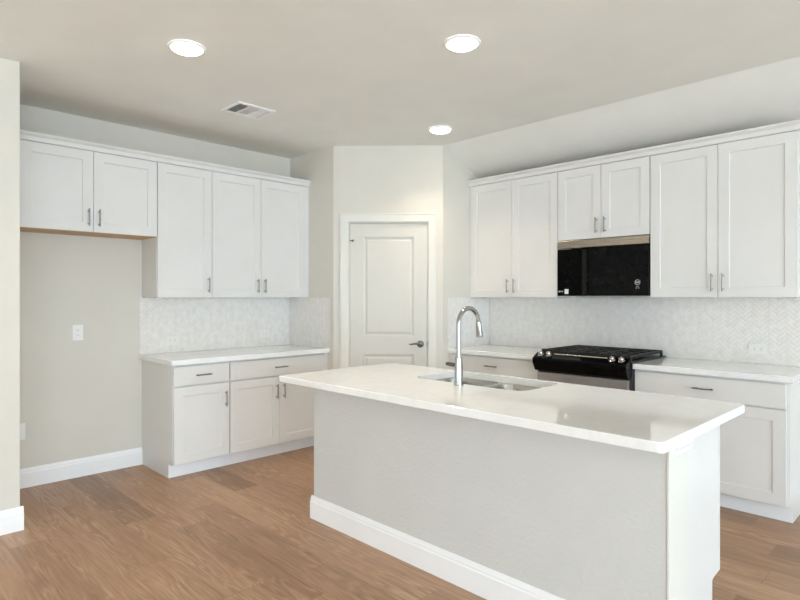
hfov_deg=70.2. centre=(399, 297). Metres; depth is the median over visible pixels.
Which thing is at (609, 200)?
upper cabinet
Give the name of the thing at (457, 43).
recessed light
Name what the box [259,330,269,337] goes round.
outlet
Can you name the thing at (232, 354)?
countertop
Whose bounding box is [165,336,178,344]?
outlet
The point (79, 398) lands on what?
wall
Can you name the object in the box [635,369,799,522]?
base cabinet
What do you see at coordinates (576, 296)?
wall
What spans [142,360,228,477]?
base cabinet
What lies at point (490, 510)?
kitchen island
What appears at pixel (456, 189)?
wall
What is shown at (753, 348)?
outlet
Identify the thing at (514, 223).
upper cabinet
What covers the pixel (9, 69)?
wall
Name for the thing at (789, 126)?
trim
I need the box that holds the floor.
[0,446,799,599]
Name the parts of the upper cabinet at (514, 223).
door, handle, door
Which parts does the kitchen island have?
baseboard, cap molding, panel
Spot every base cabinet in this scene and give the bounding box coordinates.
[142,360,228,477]
[224,353,327,465]
[450,353,537,379]
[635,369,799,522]
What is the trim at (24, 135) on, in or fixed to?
attached to the upper cabinet at (64, 190)
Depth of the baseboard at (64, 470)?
4.33 m
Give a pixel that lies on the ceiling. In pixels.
(546, 82)
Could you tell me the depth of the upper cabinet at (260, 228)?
5.16 m
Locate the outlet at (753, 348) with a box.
[748,343,767,354]
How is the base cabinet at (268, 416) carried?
on the floor
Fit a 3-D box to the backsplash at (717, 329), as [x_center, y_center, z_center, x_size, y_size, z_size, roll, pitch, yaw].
[1.861,0.238,4.815,0.008,0.474,2.697,0,0,-45]
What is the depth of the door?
5.30 m
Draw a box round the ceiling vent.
[221,101,275,119]
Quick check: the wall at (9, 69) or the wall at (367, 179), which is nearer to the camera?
the wall at (9, 69)
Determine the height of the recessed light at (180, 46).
0.020 m
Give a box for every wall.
[0,57,19,510]
[20,104,289,468]
[290,146,333,369]
[334,145,442,368]
[443,146,488,368]
[489,296,799,361]
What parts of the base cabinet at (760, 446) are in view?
handle, drawer, door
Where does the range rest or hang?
on the floor
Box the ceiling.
[0,0,799,177]
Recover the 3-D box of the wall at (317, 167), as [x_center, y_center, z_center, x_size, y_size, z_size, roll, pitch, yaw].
[-0.831,-0.010,5.572,0.100,2.800,0.706,0,0,-45]
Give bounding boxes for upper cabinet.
[20,139,156,239]
[142,162,211,296]
[212,171,308,297]
[470,172,575,297]
[558,156,649,240]
[650,130,799,296]
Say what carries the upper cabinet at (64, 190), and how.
attached to the wall at (79, 398)
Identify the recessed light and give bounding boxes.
[168,39,205,55]
[428,126,451,133]
[444,34,479,51]
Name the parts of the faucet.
lever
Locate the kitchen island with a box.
[310,388,719,599]
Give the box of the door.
[350,223,426,366]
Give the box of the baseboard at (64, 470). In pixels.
[0,447,141,535]
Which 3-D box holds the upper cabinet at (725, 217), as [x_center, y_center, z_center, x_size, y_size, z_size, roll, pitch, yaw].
[2.333,-0.547,4.091,0.360,1.092,0.940,0,0,-45]
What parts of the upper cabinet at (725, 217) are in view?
door, handle, handle, door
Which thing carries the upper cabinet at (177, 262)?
attached to the wall at (79, 398)
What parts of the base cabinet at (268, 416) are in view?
door, drawer, handle, door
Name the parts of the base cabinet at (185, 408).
drawer, door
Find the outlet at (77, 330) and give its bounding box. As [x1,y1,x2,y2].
[72,325,82,340]
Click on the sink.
(499, 385)
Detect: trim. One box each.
[20,129,310,186]
[340,213,436,368]
[467,119,799,186]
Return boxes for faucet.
[445,306,482,385]
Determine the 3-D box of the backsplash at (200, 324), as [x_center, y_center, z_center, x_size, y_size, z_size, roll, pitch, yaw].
[-1.645,0.238,5.254,1.479,0.474,0.008,0,0,-45]
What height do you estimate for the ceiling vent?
0.010 m
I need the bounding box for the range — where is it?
[532,345,665,390]
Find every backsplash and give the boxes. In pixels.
[139,298,289,354]
[290,298,329,347]
[447,298,489,347]
[490,298,799,366]
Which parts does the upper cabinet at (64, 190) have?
door, handle, door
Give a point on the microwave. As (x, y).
(615, 266)
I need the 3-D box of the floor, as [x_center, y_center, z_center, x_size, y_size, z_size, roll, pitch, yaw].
[-0.037,1.440,-0.460,10.700,0.100,11.000,0,0,-45]
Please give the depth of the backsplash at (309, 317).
5.53 m
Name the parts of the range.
control panel, oven door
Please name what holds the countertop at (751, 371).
on the base cabinet at (760, 446)
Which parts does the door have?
handle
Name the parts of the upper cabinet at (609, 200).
door, handle, door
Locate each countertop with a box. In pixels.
[139,344,329,365]
[279,363,744,453]
[447,344,546,359]
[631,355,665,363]
[633,357,799,382]
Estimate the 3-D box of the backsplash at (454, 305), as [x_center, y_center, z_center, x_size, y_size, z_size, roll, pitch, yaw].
[0.676,0.238,5.547,0.653,0.474,0.008,0,0,-45]
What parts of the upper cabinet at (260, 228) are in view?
door, door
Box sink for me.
[437,377,540,390]
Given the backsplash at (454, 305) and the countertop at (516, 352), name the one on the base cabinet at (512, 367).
the countertop at (516, 352)
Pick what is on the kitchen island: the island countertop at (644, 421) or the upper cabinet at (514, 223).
the island countertop at (644, 421)
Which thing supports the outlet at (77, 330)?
attached to the wall at (79, 398)
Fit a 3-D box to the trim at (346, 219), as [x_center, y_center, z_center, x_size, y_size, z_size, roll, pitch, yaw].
[-0.107,0.305,5.326,0.896,2.170,0.132,0,0,1]
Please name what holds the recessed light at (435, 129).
in the ceiling
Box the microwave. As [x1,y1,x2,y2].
[557,235,649,295]
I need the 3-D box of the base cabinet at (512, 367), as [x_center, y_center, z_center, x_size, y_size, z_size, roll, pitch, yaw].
[1.010,0.953,5.204,0.666,0.875,0.964,0,0,-45]
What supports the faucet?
on the island countertop at (644, 421)

